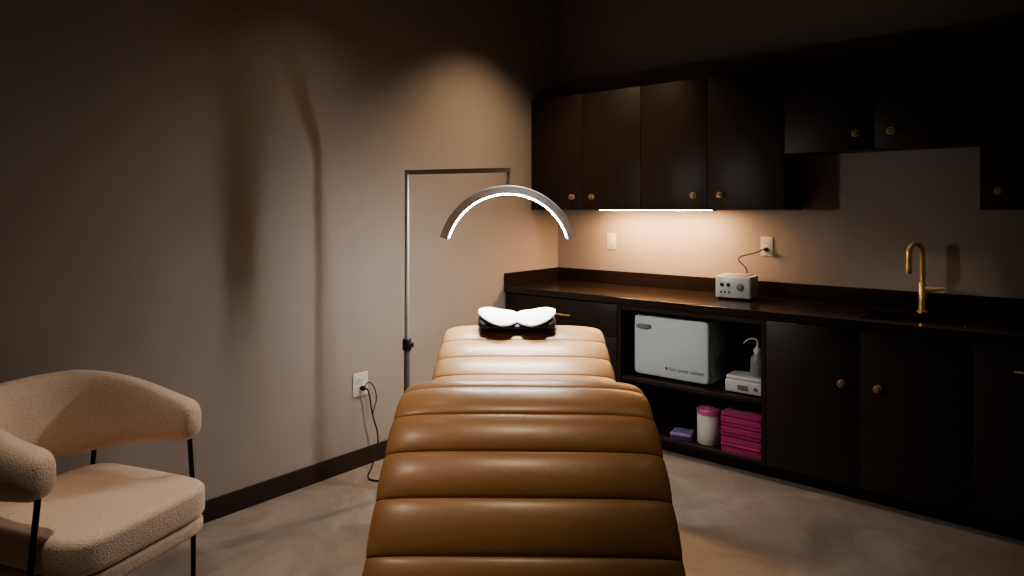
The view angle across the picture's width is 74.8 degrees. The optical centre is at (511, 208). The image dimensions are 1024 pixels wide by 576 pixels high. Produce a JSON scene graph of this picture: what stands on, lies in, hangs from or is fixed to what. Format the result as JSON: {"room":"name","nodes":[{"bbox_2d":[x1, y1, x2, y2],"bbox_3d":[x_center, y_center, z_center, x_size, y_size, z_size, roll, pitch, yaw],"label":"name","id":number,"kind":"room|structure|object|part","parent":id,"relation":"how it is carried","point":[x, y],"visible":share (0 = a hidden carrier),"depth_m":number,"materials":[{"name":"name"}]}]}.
{"room":"beauty treatment room","nodes":[
{"label":"beauty treatment room","id":0,"kind":"room"},
{"bbox_2d":[0,0,557,500],"bbox_3d":[-1.664,-0.100,2.924,0.100,3.120,6.200,0,0,40],"label":"wall","id":1,"kind":"structure","parent":0,"point":[202,201],"depth_m":3.32,"materials":[{"name":"paint"}]},
{"bbox_2d":[201,440,386,523],"bbox_3d":[-1.827,1.410,2.640,0.014,0.100,5.555,0,0,40],"label":"baseboard","id":2,"kind":"structure","parent":1,"relation":"attached to","point":[232,502],"depth_m":3.44,"materials":[{"name":"paint"}]},
{"bbox_2d":[353,371,367,397],"bbox_3d":[-0.859,0.994,3.800,0.009,0.132,0.103,0,0,40],"label":"wall outlet","id":3,"kind":"object","parent":1,"relation":"attached to","point":[359,379],"visible":0.98,"depth_m":3.79,"materials":[{"name":"white plastic"}]},
{"bbox_2d":[357,377,363,382],"bbox_3d":[-0.857,0.971,3.799,0.003,0.031,0.046,0,0,40],"label":"socket","id":4,"kind":"object","parent":3,"relation":"attached to","point":[359,379],"depth_m":3.80,"materials":[{"name":"white plastic"}]},
{"bbox_2d":[126,449,1023,575],"bbox_3d":[0.139,1.510,1.417,4.800,0.100,6.400,0,0,40],"label":"floor","id":5,"kind":"structure","parent":0,"point":[731,521],"depth_m":2.98,"materials":[{"name":"concrete"}]},
{"bbox_2d":[0,370,204,575],"bbox_3d":[-1.502,1.039,2.326,0.705,0.842,0.675,0,0,21],"label":"armchair","id":6,"kind":"object","parent":5,"relation":"on","point":[100,519],"visible":1,"depth_m":2.33,"materials":[{"name":"fabric"}]},
{"bbox_3d":[-1.419,1.155,1.977,0.053,0.611,0.024,0,0,-44],"label":"leg","id":7,"kind":"part","parent":6,"relation":"part of","materials":[{"name":"black metal"}]},
{"bbox_3d":[-1.648,1.187,2.629,0.070,0.547,0.022,0,0,44],"label":"leg","id":8,"kind":"part","parent":6,"relation":"part of","materials":[{"name":"black metal"}]},
{"bbox_3d":[-1.555,0.775,2.346,0.589,0.314,0.673,0,0,21],"label":"backrest","id":9,"kind":"part","parent":6,"relation":"part of","materials":[{"name":"fabric"}]},
{"bbox_3d":[-1.455,1.131,2.308,0.594,0.058,0.536,0,0,21],"label":"seat","id":10,"kind":"part","parent":6,"relation":"part of","materials":[{"name":"fabric"}]},
{"bbox_2d":[0,463,204,575],"bbox_3d":[-1.455,1.045,2.308,0.604,0.120,0.544,0,0,21],"label":"seat cushion","id":11,"kind":"object","parent":6,"relation":"on","point":[99,519],"depth_m":2.18,"materials":[{"name":"fabric"}]},
{"bbox_3d":[-1.209,1.155,2.534,0.024,0.611,0.053,0,0,-5],"label":"leg","id":12,"kind":"part","parent":6,"relation":"part of","materials":[{"name":"black metal"}]},
{"bbox_2d":[360,382,378,481],"bbox_3d":[-0.744,1.216,3.675,0.116,0.489,0.337,0,0,-30],"label":"power cord","id":13,"kind":"object","parent":5,"relation":"on","point":[362,388],"visible":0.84,"depth_m":3.78,"materials":[{"name":"black plastic"}]},
{"bbox_2d":[402,168,575,391],"bbox_3d":[-0.195,0.630,3.316,1.000,1.660,0.267,0,0,21],"label":"floor lamp","id":14,"kind":"object","parent":5,"relation":"on","point":[507,189],"visible":0.75,"depth_m":3.24,"materials":[{"name":"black metal"}]},
{"bbox_3d":[-0.271,-0.188,3.346,0.562,0.023,0.025,0,0,21],"label":"arm","id":15,"kind":"part","parent":14,"relation":"part of","materials":[{"name":"metal"}]},
{"bbox_2d":[362,325,685,575],"bbox_3d":[0.040,1.001,2.315,0.777,0.918,1.744,0,0,1],"label":"bed","id":16,"kind":"object","parent":5,"relation":"on","point":[523,452],"visible":1,"depth_m":1.75,"materials":[{"name":"leather"}]},
{"bbox_2d":[478,307,555,328],"bbox_3d":[0.023,0.499,3.066,0.352,0.088,0.202,0,0,0],"label":"pillow","id":17,"kind":"object","parent":16,"relation":"on","point":[489,317],"visible":1,"depth_m":3.02,"materials":[{"name":"white fabric"}]},
{"bbox_2d":[506,292,616,381],"bbox_3d":[0.499,1.026,4.715,0.916,0.869,0.676,0,0,40],"label":"base cabinet","id":18,"kind":"object","parent":5,"relation":"on","point":[602,316],"visible":0.27,"depth_m":4.37,"materials":[{"name":"laminate"}]},
{"bbox_3d":[0.311,0.699,4.490,0.914,0.202,0.019,0,0,40],"label":"drawer","id":19,"kind":"part","parent":18,"relation":"part of","materials":[{"name":"laminate"}]},
{"bbox_3d":[0.311,0.945,4.490,0.914,0.281,0.019,0,0,40],"label":"drawer","id":20,"kind":"part","parent":18,"relation":"part of","materials":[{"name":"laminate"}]},
{"bbox_2d":[504,267,1023,345],"bbox_3d":[1.570,0.523,3.830,3.699,0.134,0.659,0,0,40],"label":"countertop","id":21,"kind":"structure","parent":18,"relation":"on","point":[999,320],"depth_m":3.81,"materials":[{"name":"stone"}]},
{"bbox_2d":[716,272,757,300],"bbox_3d":[1.376,0.473,4.105,0.210,0.150,0.188,0,0,36],"label":"machine","id":22,"kind":"object","parent":21,"relation":"on","point":[731,285],"visible":1,"depth_m":4.04,"materials":[{"name":"white plastic"}]},
{"bbox_3d":[1.331,0.471,4.041,0.196,0.114,0.003,0,0,36],"label":"panel","id":23,"kind":"part","parent":22,"relation":"part of","materials":[{"name":"white plastic"}]},
{"bbox_2d":[720,272,753,276],"bbox_3d":[1.382,0.402,4.112,0.170,0.008,0.140,0,0,36],"label":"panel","id":24,"kind":"object","parent":22,"relation":"on","point":[728,274],"depth_m":4.08,"materials":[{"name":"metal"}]},
{"bbox_2d":[738,247,767,272],"bbox_3d":[1.518,0.360,4.196,0.188,0.240,0.067,0,0,1],"label":"power cord","id":25,"kind":"object","parent":22,"relation":"attached to","point":[765,249],"visible":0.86,"depth_m":4.20,"materials":[{"name":"black plastic"}]},
{"bbox_2d":[862,318,967,340],"bbox_3d":[2.037,0.672,3.375,0.444,0.163,0.364,0,0,40],"label":"sink","id":26,"kind":"object","parent":21,"relation":"in","point":[886,319],"visible":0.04,"depth_m":3.48,"materials":[{"name":"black metal"}]},
{"bbox_2d":[906,242,944,312],"bbox_3d":[2.186,0.361,3.563,0.187,0.376,0.087,0,0,12],"label":"faucet","id":27,"kind":"object","parent":21,"relation":"on","point":[923,288],"visible":1,"depth_m":3.56,"materials":[{"name":"gold metal"}]},
{"bbox_3d":[2.147,0.286,3.564,0.120,0.226,0.026,0,0,-17],"label":"spout","id":28,"kind":"part","parent":27,"relation":"part of","materials":[{"name":"gold metal"}]},
{"bbox_3d":[2.237,0.426,3.540,0.087,0.034,0.032,0,0,40],"label":"lever","id":29,"kind":"part","parent":27,"relation":"part of","materials":[{"name":"gold metal"}]},
{"bbox_2d":[617,304,770,475],"bbox_3d":[1.215,1.026,4.139,0.918,0.869,0.640,0,0,40],"label":"base cabinet","id":30,"kind":"object","parent":5,"relation":"on","point":[673,403],"visible":0.42,"depth_m":4.18,"materials":[{"name":"laminate"}]},
{"bbox_2d":[635,312,727,385],"bbox_3d":[1.037,0.845,4.127,0.494,0.385,0.298,0,0,40],"label":"towel warmer","id":31,"kind":"object","parent":30,"relation":"on","point":[683,348],"visible":0.99,"depth_m":4.00,"materials":[{"name":"white metal"}]},
{"bbox_3d":[0.812,0.723,4.131,0.096,0.028,0.016,0,0,40],"label":"handle","id":32,"kind":"part","parent":31,"relation":"part of","materials":[{"name":"grey plastic"}]},
{"bbox_2d":[670,427,694,440],"bbox_3d":[1.019,1.341,3.998,0.124,0.036,0.124,0,0,28],"label":"folded cloth","id":33,"kind":"object","parent":30,"relation":"in","point":[677,433],"visible":1,"depth_m":3.97,"materials":[{"name":"purple fabric"}]},
{"bbox_2d":[621,368,760,404],"bbox_3d":[1.213,1.050,4.137,0.868,0.024,0.622,0,0,40],"label":"shelf","id":34,"kind":"object","parent":30,"relation":"attached to","point":[717,389],"depth_m":3.96,"materials":[{"name":"laminate"}]},
{"bbox_2d":[697,405,720,445],"bbox_3d":[1.149,1.255,3.909,0.138,0.208,0.138,0,0,40],"label":"wipes canister","id":35,"kind":"object","parent":30,"relation":"in","point":[708,416],"visible":0.99,"depth_m":3.85,"materials":[{"name":"white plastic"}]},
{"bbox_3d":[1.149,1.170,3.909,0.138,0.038,0.138,0,0,40],"label":"lid","id":36,"kind":"part","parent":35,"relation":"part of","materials":[{"name":"pink plastic"}]},
{"bbox_2d":[721,445,760,458],"bbox_3d":[1.316,1.346,3.765,0.226,0.027,0.159,0,0,39],"label":"folded towel","id":37,"kind":"object","parent":30,"relation":"in","point":[723,447],"visible":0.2,"depth_m":3.71,"materials":[{"name":"pink fabric"}]},
{"bbox_2d":[721,440,760,453],"bbox_3d":[1.311,1.318,3.765,0.226,0.027,0.159,0,0,40],"label":"folded towel","id":38,"kind":"object","parent":37,"relation":"on","point":[751,449],"visible":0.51,"depth_m":3.70,"materials":[{"name":"pink fabric"}]},
{"bbox_2d":[721,435,760,448],"bbox_3d":[1.315,1.290,3.765,0.226,0.027,0.159,0,0,40],"label":"folded towel","id":39,"kind":"object","parent":38,"relation":"on","point":[723,437],"visible":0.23,"depth_m":3.70,"materials":[{"name":"pink fabric"}]},
{"bbox_2d":[721,431,760,442],"bbox_3d":[1.312,1.262,3.767,0.226,0.027,0.159,0,0,40],"label":"folded towel","id":40,"kind":"object","parent":39,"relation":"on","point":[738,436],"visible":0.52,"depth_m":3.70,"materials":[{"name":"pink fabric"}]},
{"bbox_2d":[721,425,760,438],"bbox_3d":[1.313,1.234,3.763,0.226,0.027,0.159,0,0,39],"label":"folded towel","id":41,"kind":"object","parent":40,"relation":"on","point":[723,427],"visible":0.3,"depth_m":3.70,"materials":[{"name":"pink fabric"}]},
{"bbox_2d":[721,421,760,432],"bbox_3d":[1.315,1.206,3.765,0.226,0.027,0.159,0,0,40],"label":"folded towel","id":42,"kind":"object","parent":41,"relation":"on","point":[729,424],"visible":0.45,"depth_m":3.70,"materials":[{"name":"pink fabric"}]},
{"bbox_2d":[720,415,760,427],"bbox_3d":[1.312,1.178,3.766,0.226,0.027,0.159,0,0,39],"label":"folded towel","id":43,"kind":"object","parent":42,"relation":"on","point":[723,417],"visible":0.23,"depth_m":3.70,"materials":[{"name":"pink fabric"}]},
{"bbox_2d":[721,405,760,422],"bbox_3d":[1.314,1.150,3.766,0.226,0.027,0.159,0,0,40],"label":"folded towel","id":44,"kind":"object","parent":43,"relation":"on","point":[735,411],"visible":0.84,"depth_m":3.74,"materials":[{"name":"pink fabric"}]},
{"bbox_2d":[725,370,760,396],"bbox_3d":[1.335,0.989,3.799,0.210,0.098,0.160,0,0,40],"label":"wax warmer","id":45,"kind":"object","parent":30,"relation":"on","point":[738,381],"visible":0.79,"depth_m":3.75,"materials":[{"name":"white plastic"}]},
{"bbox_3d":[1.289,1.002,3.744,0.060,0.028,0.002,0,0,40],"label":"control panel","id":46,"kind":"part","parent":45,"relation":"part of","materials":[{"name":"grey plastic"}]},
{"bbox_3d":[1.338,0.951,3.803,0.200,0.022,0.140,0,0,40],"label":"lid","id":47,"kind":"part","parent":45,"relation":"part of","materials":[{"name":"white plastic"}]},
{"bbox_2d":[743,338,760,377],"bbox_3d":[1.368,0.832,3.778,0.113,0.214,0.080,0,0,40],"label":"squeeze bottle","id":48,"kind":"object","parent":45,"relation":"on","point":[755,360],"visible":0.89,"depth_m":3.75,"materials":[{"name":"plastic"}]},
{"bbox_2d":[766,317,974,527],"bbox_3d":[1.909,1.026,3.535,0.918,0.869,0.677,0,0,40],"label":"base cabinet","id":49,"kind":"object","parent":5,"relation":"on","point":[882,418],"visible":0.88,"depth_m":3.27,"materials":[{"name":"laminate"}]},
{"bbox_3d":[1.545,0.987,3.458,0.458,0.777,0.019,0,0,40],"label":"door","id":50,"kind":"part","parent":49,"relation":"part of","materials":[{"name":"laminate"}]},
{"bbox_3d":[1.641,0.872,3.342,0.039,0.039,0.037,0,0,40],"label":"knob","id":51,"kind":"part","parent":49,"relation":"part of","materials":[{"name":"gold metal"}]},
{"bbox_3d":[1.765,0.872,3.238,0.039,0.039,0.037,0,0,40],"label":"knob","id":52,"kind":"part","parent":49,"relation":"part of","materials":[{"name":"gold metal"}]},
{"bbox_3d":[1.898,0.987,3.163,0.458,0.777,0.019,0,0,40],"label":"door","id":53,"kind":"part","parent":49,"relation":"part of","materials":[{"name":"laminate"}]},
{"bbox_2d":[973,341,1023,540],"bbox_3d":[2.616,1.026,2.945,0.918,0.869,0.676,0,0,40],"label":"base cabinet","id":54,"kind":"object","parent":5,"relation":"on","point":[998,369],"visible":0.82,"depth_m":2.95,"materials":[{"name":"laminate"}]},
{"bbox_2d":[558,0,1023,298],"bbox_3d":[2.159,-0.100,3.834,4.800,3.120,0.100,0,0,40],"label":"wall","id":55,"kind":"structure","parent":0,"point":[860,214],"depth_m":4.05,"materials":[{"name":"paint"}]},
{"bbox_2d":[531,86,640,209],"bbox_3d":[0.594,-0.403,4.828,0.916,0.815,0.379,0,0,40],"label":"upper cabinet","id":56,"kind":"object","parent":55,"relation":"attached to","point":[586,148],"visible":0.92,"depth_m":4.68,"materials":[{"name":"laminate"}]},
{"bbox_3d":[0.326,-0.403,4.866,0.456,0.815,0.019,0,0,40],"label":"door","id":57,"kind":"part","parent":56,"relation":"part of","materials":[{"name":"laminate"}]},
{"bbox_3d":[0.548,-0.085,4.643,0.039,0.039,0.037,0,0,40],"label":"knob","id":58,"kind":"part","parent":56,"relation":"part of","materials":[{"name":"gold metal"}]},
{"bbox_3d":[0.678,-0.403,4.572,0.458,0.815,0.019,0,0,40],"label":"door","id":59,"kind":"part","parent":56,"relation":"part of","materials":[{"name":"laminate"}]},
{"bbox_2d":[607,233,615,248],"bbox_3d":[0.736,0.237,4.950,0.076,0.120,0.010,0,0,40],"label":"light switch","id":60,"kind":"object","parent":55,"relation":"attached to","point":[611,237],"visible":1,"depth_m":4.95,"materials":[{"name":"white plastic"}]},
{"bbox_2d":[641,67,801,209],"bbox_3d":[1.299,-0.403,4.239,0.918,0.815,0.379,0,0,40],"label":"upper cabinet","id":61,"kind":"object","parent":55,"relation":"attached to","point":[716,142],"visible":0.98,"depth_m":4.07,"materials":[{"name":"laminate"}]},
{"bbox_3d":[1.031,-0.403,4.277,0.458,0.815,0.019,0,0,40],"label":"door","id":62,"kind":"part","parent":61,"relation":"part of","materials":[{"name":"laminate"}]},
{"bbox_3d":[1.124,-0.085,4.162,0.039,0.039,0.037,0,0,40],"label":"knob","id":63,"kind":"part","parent":61,"relation":"part of","materials":[{"name":"gold metal"}]},
{"bbox_3d":[1.254,-0.085,4.053,0.039,0.039,0.037,0,0,40],"label":"knob","id":64,"kind":"part","parent":61,"relation":"part of","materials":[{"name":"gold metal"}]},
{"bbox_3d":[1.384,-0.403,3.982,0.458,0.815,0.019,0,0,40],"label":"door","id":65,"kind":"part","parent":61,"relation":"part of","materials":[{"name":"laminate"}]},
{"bbox_2d":[504,267,1023,317],"bbox_3d":[1.572,0.502,3.832,3.699,0.092,0.654,0,0,40],"label":"backsplash","id":66,"kind":"structure","parent":55,"relation":"attached to","point":[1001,306],"depth_m":4.05,"materials":[{"name":"stone"}]},
{"bbox_2d":[761,237,772,255],"bbox_3d":[1.605,0.235,4.224,0.076,0.120,0.009,0,0,40],"label":"wall outlet","id":67,"kind":"object","parent":55,"relation":"attached to","point":[767,242],"visible":0.98,"depth_m":4.22,"materials":[{"name":"white plastic"}]},
{"bbox_2d":[784,42,979,156],"bbox_3d":[2.005,-0.562,3.649,0.918,0.495,0.379,0,0,40],"label":"upper cabinet","id":68,"kind":"object","parent":55,"relation":"attached to","point":[928,98],"visible":0.94,"depth_m":3.50,"materials":[{"name":"laminate"}]},
{"bbox_3d":[1.737,-0.562,3.687,0.458,0.495,0.019,0,0,40],"label":"door","id":69,"kind":"part","parent":68,"relation":"part of","materials":[{"name":"laminate"}]},
{"bbox_3d":[1.830,-0.405,3.572,0.039,0.039,0.037,0,0,40],"label":"knob","id":70,"kind":"part","parent":68,"relation":"part of","materials":[{"name":"gold metal"}]},
{"bbox_3d":[1.959,-0.405,3.465,0.039,0.039,0.037,0,0,40],"label":"knob","id":71,"kind":"part","parent":68,"relation":"part of","materials":[{"name":"gold metal"}]},
{"bbox_3d":[2.090,-0.562,3.392,0.458,0.495,0.019,0,0,40],"label":"door","id":72,"kind":"part","parent":68,"relation":"part of","materials":[{"name":"laminate"}]},
{"bbox_2d":[980,36,1023,209],"bbox_3d":[2.534,-0.403,3.207,0.458,0.815,0.379,0,0,40],"label":"upper cabinet","id":73,"kind":"object","parent":55,"relation":"attached to","point":[1001,60],"visible":1,"depth_m":3.18,"materials":[{"name":"laminate"}]},
{"bbox_3d":[2.306,-0.085,3.175,0.039,0.039,0.037,0,0,40],"label":"knob","id":74,"kind":"part","parent":73,"relation":"part of","materials":[{"name":"gold metal"}]}
]}

